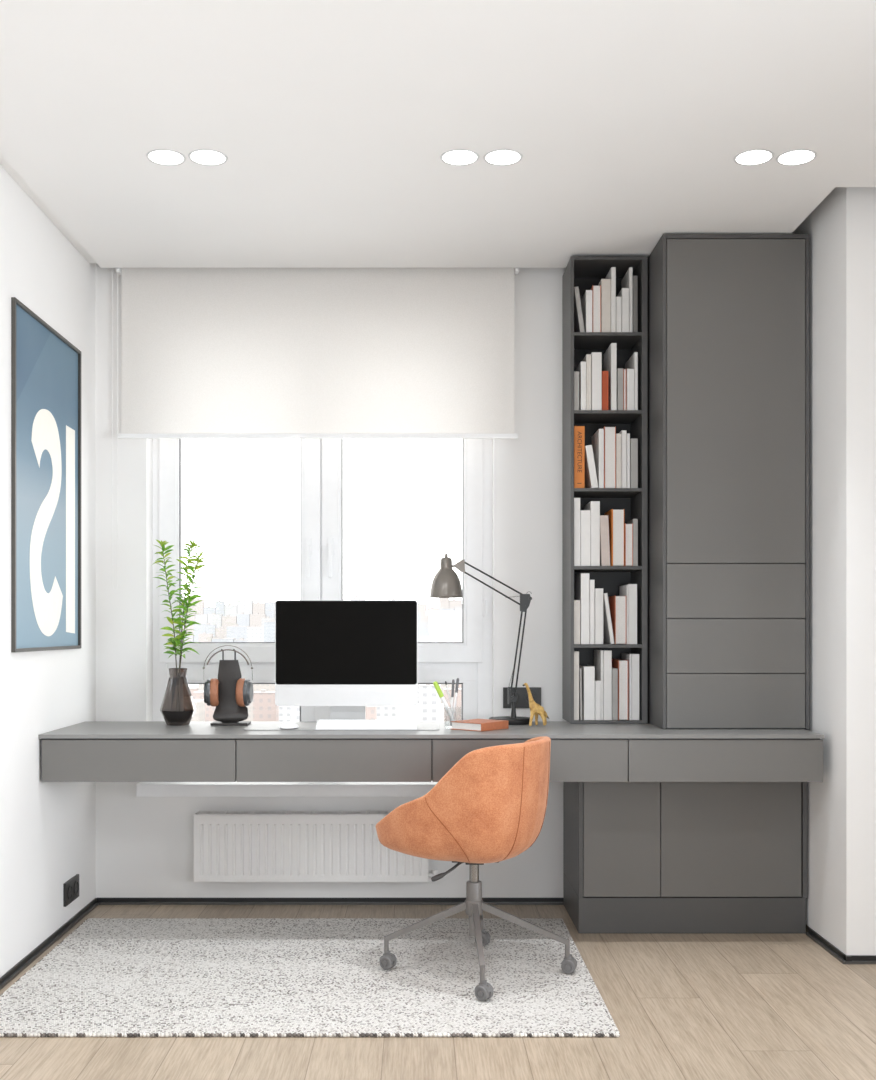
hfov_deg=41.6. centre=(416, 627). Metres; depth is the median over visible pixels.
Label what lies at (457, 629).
building
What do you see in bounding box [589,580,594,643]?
book
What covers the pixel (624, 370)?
book
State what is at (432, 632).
building
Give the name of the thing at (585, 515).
book
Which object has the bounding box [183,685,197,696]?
building
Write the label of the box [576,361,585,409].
book
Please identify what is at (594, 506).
book
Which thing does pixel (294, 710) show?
building
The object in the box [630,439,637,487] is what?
book
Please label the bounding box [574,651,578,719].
book
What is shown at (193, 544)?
leafy branch
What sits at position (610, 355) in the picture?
book
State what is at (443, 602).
building
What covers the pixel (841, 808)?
wall
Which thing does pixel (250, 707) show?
building
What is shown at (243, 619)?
building
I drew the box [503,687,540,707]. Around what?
wall socket
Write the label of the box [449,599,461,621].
building
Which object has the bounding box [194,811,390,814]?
grille
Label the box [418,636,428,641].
building
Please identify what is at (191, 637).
building
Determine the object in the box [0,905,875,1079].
floor
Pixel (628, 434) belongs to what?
book
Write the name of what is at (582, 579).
book
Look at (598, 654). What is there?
book
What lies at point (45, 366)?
framed poster
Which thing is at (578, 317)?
book
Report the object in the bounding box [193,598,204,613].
building
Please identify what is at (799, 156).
recessed light
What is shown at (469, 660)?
window
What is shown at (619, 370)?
book
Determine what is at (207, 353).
roller blind
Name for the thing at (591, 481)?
book
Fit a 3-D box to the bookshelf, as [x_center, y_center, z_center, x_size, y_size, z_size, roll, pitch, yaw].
[0.739,-0.530,4.559,0.296,1.797,0.251,0,0,0]
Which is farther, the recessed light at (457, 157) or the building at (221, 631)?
the building at (221, 631)
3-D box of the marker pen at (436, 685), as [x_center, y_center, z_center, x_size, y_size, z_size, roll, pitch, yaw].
[0.103,0.278,4.231,0.089,0.168,0.017,0,0,-4]
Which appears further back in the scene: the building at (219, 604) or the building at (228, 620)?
the building at (219, 604)
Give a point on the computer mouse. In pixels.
(287, 725)
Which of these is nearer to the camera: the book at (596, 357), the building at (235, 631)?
the book at (596, 357)
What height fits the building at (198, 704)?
27.521 m
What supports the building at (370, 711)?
on the ground
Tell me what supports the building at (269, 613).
on the ground
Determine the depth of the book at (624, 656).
4.45 m
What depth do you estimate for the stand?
4.38 m
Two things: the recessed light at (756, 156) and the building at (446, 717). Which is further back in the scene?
the building at (446, 717)
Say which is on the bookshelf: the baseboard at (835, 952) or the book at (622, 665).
the book at (622, 665)
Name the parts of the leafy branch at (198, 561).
branch stem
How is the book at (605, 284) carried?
on the bookshelf
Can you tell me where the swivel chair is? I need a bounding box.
[375,736,576,1000]
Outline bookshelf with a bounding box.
[562,257,647,723]
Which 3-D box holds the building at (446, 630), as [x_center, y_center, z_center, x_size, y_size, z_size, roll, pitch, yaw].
[48.198,22.793,1908.398,24.145,66.665,17.397,0,0,0]
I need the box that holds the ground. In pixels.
[183,684,442,720]
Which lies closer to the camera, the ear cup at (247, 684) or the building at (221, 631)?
the ear cup at (247, 684)
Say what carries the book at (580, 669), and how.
on the bookshelf
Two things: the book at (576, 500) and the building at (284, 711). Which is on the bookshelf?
the book at (576, 500)
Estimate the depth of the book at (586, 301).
4.45 m
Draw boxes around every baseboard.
[0,898,97,989]
[97,898,562,904]
[806,928,851,963]
[843,954,875,963]
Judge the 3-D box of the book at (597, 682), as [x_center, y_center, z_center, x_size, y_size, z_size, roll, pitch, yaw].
[0.699,0.280,4.520,0.021,0.152,0.146,0,0,0]
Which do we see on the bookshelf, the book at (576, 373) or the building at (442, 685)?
the book at (576, 373)
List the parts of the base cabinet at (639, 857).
cabinet door, cabinet door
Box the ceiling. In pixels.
[0,0,875,267]
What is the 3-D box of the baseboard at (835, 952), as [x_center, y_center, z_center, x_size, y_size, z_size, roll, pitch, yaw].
[1.440,1.112,4.043,0.028,0.026,0.373,0,0,0]
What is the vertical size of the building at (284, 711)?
19.133 m
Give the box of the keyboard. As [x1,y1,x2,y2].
[316,720,416,728]
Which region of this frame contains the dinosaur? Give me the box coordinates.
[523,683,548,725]
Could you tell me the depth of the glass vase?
4.35 m
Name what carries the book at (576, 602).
on the bookshelf
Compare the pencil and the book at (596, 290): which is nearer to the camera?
the pencil
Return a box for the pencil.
[445,681,455,719]
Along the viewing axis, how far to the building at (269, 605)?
4300.19 m
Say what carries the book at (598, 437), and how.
on the bookshelf
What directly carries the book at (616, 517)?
on the bookshelf
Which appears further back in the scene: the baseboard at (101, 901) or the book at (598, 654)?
the baseboard at (101, 901)
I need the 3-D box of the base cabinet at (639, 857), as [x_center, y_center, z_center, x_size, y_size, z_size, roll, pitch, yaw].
[1.014,0.828,4.460,0.839,0.592,0.451,0,0,0]
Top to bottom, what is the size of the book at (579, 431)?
0.240 m
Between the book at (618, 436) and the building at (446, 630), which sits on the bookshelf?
the book at (618, 436)
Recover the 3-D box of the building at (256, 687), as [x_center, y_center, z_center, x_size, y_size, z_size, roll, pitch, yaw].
[-115.872,46.647,867.354,23.395,18.956,15.308,0,0,0]
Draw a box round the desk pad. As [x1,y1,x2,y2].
[243,722,439,729]
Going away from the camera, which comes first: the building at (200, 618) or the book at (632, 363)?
the book at (632, 363)
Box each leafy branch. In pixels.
[152,539,188,710]
[164,550,207,710]
[167,538,202,710]
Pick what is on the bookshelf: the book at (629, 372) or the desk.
the book at (629, 372)
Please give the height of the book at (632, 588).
0.232 m
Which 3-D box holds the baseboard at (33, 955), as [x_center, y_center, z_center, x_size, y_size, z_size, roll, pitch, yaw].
[-1.308,1.112,1.246,0.028,0.026,6.893,0,0,0]
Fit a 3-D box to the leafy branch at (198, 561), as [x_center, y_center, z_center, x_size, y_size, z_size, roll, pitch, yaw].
[-0.880,0.013,4.381,0.163,0.614,0.148,0,0,-43]
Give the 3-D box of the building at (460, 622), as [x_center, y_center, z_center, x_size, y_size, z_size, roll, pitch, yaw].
[100.593,19.416,2512.636,38.598,73.418,25.871,0,0,0]
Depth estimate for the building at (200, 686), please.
860.09 m
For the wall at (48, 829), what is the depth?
3.97 m
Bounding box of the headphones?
[203,645,252,706]
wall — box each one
[0,164,95,976]
[96,263,565,897]
[792,187,875,954]
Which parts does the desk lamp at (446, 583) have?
lamp shade, arm, lamp post, arm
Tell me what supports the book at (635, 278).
on the bookshelf
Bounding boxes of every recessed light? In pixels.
[146,149,185,165]
[188,149,227,165]
[440,149,478,165]
[483,149,522,165]
[734,149,773,165]
[776,149,816,165]
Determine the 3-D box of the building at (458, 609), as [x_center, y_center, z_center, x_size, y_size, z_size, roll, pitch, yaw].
[130.506,-5.134,3313.443,45.020,122.519,27.486,0,0,0]
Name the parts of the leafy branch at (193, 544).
branch stem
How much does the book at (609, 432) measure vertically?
0.238 m
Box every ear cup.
[204,679,210,705]
[243,679,252,705]
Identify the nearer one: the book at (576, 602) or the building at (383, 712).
the book at (576, 602)
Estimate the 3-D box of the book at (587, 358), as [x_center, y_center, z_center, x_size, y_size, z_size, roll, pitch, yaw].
[0.663,-0.948,4.548,0.019,0.218,0.194,0,0,0]
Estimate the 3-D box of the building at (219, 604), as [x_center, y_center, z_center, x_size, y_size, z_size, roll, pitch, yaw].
[-735.068,-23.744,4309.962,32.308,159.739,20.523,0,0,0]
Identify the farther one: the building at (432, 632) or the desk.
the building at (432, 632)
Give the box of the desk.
[38,721,823,781]
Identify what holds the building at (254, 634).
on the ground
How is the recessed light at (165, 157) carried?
in the ceiling
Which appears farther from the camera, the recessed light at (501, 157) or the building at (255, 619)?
the building at (255, 619)
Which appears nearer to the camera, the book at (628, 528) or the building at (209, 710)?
the book at (628, 528)
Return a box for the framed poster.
[11,297,80,651]
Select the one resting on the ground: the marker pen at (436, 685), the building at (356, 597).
the building at (356, 597)
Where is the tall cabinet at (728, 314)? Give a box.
[648,234,808,728]
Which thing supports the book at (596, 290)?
on the bookshelf
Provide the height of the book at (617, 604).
0.187 m
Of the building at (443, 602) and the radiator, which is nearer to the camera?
the radiator
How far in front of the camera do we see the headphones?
4.35 m
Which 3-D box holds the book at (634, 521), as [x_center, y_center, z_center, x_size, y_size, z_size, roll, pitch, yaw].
[0.843,-0.330,4.513,0.018,0.182,0.132,0,0,0]
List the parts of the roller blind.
bead chain, rail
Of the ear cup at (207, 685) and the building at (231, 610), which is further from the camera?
the building at (231, 610)
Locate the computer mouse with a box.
[279,722,298,728]
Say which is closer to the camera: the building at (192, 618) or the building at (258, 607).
the building at (192, 618)
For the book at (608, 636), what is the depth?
4.46 m
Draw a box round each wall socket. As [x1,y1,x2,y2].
[63,874,78,906]
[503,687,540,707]
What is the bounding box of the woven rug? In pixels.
[0,918,619,1036]
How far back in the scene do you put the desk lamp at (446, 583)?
4.44 m
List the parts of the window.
sash, sill, handle, handle, sash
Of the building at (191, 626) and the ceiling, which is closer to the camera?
the ceiling
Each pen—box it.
[433,681,455,720]
[450,679,454,725]
[452,678,458,720]
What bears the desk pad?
on the desk
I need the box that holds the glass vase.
[160,668,195,725]
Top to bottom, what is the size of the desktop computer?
0.469 m
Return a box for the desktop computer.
[275,600,417,719]
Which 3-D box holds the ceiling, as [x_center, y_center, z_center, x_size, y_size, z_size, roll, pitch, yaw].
[0.895,-1.460,1.204,4.410,0.040,6.808,0,0,0]
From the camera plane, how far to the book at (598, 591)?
4.45 m
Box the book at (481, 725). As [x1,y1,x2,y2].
[451,719,507,731]
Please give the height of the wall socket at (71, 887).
0.086 m
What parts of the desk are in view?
drawer, drawer, drawer, drawer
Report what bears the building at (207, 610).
on the ground
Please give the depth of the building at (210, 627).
2499.72 m
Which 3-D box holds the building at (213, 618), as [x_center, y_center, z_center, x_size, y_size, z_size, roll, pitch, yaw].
[-579.397,6.556,3313.156,40.247,99.137,26.911,0,0,0]
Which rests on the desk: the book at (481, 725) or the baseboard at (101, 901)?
the book at (481, 725)
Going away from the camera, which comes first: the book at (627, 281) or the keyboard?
the keyboard
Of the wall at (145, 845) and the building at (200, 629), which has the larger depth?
the building at (200, 629)
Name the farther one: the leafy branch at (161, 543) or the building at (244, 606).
the building at (244, 606)
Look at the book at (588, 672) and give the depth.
4.45 m
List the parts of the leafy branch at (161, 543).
branch stem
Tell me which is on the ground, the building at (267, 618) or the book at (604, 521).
the building at (267, 618)
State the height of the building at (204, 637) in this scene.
50.403 m
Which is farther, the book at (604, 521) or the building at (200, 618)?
the building at (200, 618)
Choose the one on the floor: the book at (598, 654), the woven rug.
the woven rug
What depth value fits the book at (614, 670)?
4.45 m
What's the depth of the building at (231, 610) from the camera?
4300.19 m
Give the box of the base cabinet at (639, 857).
[563,782,806,932]
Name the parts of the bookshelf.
panel, shelf, shelf, shelf, shelf, shelf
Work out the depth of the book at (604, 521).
4.45 m
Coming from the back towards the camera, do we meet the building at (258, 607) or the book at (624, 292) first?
the building at (258, 607)
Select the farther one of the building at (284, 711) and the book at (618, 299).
the building at (284, 711)
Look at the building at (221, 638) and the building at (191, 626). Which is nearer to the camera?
the building at (221, 638)
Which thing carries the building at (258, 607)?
on the ground
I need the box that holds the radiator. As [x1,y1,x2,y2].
[194,811,437,881]
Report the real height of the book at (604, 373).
0.154 m
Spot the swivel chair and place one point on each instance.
(490, 806)
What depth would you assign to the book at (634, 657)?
4.45 m
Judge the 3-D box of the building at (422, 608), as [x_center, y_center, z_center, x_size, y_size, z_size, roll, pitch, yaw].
[12.476,-19.447,4319.874,48.172,151.144,40.348,0,0,0]
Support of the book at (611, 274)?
on the bookshelf
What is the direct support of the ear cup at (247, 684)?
on the headphones
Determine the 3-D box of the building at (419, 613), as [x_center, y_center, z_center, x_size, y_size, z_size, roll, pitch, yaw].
[-8.088,8.649,2512.952,33.773,94.952,26.504,0,0,0]
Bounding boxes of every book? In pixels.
[451,719,507,731]
[574,286,584,331]
[574,371,578,409]
[574,426,584,487]
[574,498,579,565]
[574,600,579,643]
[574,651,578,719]
[575,573,588,643]
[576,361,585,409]
[579,665,594,719]
[579,668,581,719]
[580,510,590,565]
[581,290,591,331]
[582,354,590,409]
[584,501,599,565]
[585,445,597,487]
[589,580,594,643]
[590,285,600,331]
[591,352,601,409]
[592,429,603,487]
[594,649,602,719]
[595,588,602,643]
[595,679,600,719]
[598,279,610,331]
[600,515,609,565]
[602,371,607,409]
[603,343,616,409]
[603,426,615,487]
[603,593,614,643]
[603,650,611,719]
[604,509,623,565]
[605,267,615,331]
[608,596,625,643]
[612,659,627,719]
[612,667,617,719]
[616,297,621,331]
[616,434,620,487]
[617,288,628,331]
[617,368,622,409]
[618,430,626,487]
[619,584,636,643]
[619,585,627,643]
[621,267,632,331]
[621,653,630,719]
[623,369,625,409]
[624,523,632,565]
[625,352,637,409]
[626,369,633,409]
[626,653,638,719]
[627,433,629,487]
[627,519,637,565]
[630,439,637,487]
[633,276,637,331]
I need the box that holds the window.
[136,439,491,796]
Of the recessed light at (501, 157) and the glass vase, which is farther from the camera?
the glass vase
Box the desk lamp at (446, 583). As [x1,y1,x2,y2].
[429,545,531,724]
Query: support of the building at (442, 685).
on the ground
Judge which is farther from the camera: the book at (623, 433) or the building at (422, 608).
the building at (422, 608)
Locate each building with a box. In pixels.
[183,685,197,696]
[183,699,204,720]
[184,634,193,641]
[187,607,196,624]
[187,624,193,635]
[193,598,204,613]
[193,690,215,720]
[194,623,206,641]
[195,613,207,623]
[198,632,212,641]
[198,684,203,690]
[203,606,215,613]
[207,623,215,635]
[208,613,222,627]
[212,636,235,641]
[215,626,226,637]
[216,600,224,615]
[222,615,236,627]
[224,604,236,615]
[226,624,249,639]
[234,638,246,641]
[237,599,253,613]
[237,613,249,625]
[243,701,252,720]
[247,625,262,641]
[250,613,265,626]
[253,602,264,613]
[253,684,274,691]
[253,689,278,720]
[262,616,274,629]
[264,619,274,641]
[265,601,274,613]
[266,610,273,617]
[279,706,289,720]
[290,706,299,720]
[351,595,364,599]
[365,706,376,719]
[377,706,397,719]
[418,603,426,614]
[418,612,420,626]
[418,625,438,641]
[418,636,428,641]
[419,684,440,720]
[439,598,448,607]
[439,622,453,641]
[441,684,454,702]
[443,686,460,720]
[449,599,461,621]
[454,605,461,621]
[454,620,461,625]
[454,625,461,641]
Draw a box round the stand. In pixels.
[210,649,250,725]
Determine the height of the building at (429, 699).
31.228 m
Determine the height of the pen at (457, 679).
0.178 m
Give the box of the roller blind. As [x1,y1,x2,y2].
[112,268,518,589]
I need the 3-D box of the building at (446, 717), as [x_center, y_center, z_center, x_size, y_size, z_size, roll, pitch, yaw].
[19.428,42.298,565.539,12.754,27.654,11.678,0,0,0]
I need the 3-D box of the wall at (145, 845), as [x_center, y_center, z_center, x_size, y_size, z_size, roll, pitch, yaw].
[0.116,-0.235,4.860,3.252,2.720,0.320,0,0,0]
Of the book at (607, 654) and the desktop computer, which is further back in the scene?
the book at (607, 654)
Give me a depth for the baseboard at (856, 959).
3.87 m
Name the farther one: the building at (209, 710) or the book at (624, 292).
the building at (209, 710)
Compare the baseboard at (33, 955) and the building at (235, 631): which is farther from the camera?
the building at (235, 631)
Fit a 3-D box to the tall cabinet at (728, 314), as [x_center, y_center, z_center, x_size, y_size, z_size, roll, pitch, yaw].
[1.161,-0.533,4.441,0.533,1.802,0.489,0,0,0]
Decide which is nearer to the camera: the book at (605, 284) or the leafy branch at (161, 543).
the leafy branch at (161, 543)
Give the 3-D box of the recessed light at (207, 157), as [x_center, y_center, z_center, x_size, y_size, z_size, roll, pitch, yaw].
[-0.639,-1.438,3.526,0.120,0.004,0.120,0,0,0]
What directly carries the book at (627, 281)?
on the bookshelf
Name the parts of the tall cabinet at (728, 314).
drawer, drawer, drawer, cabinet door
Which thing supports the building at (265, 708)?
on the ground
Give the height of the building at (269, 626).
65.448 m
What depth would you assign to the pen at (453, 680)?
4.25 m
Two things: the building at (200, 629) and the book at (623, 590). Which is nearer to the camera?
the book at (623, 590)
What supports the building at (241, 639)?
on the ground

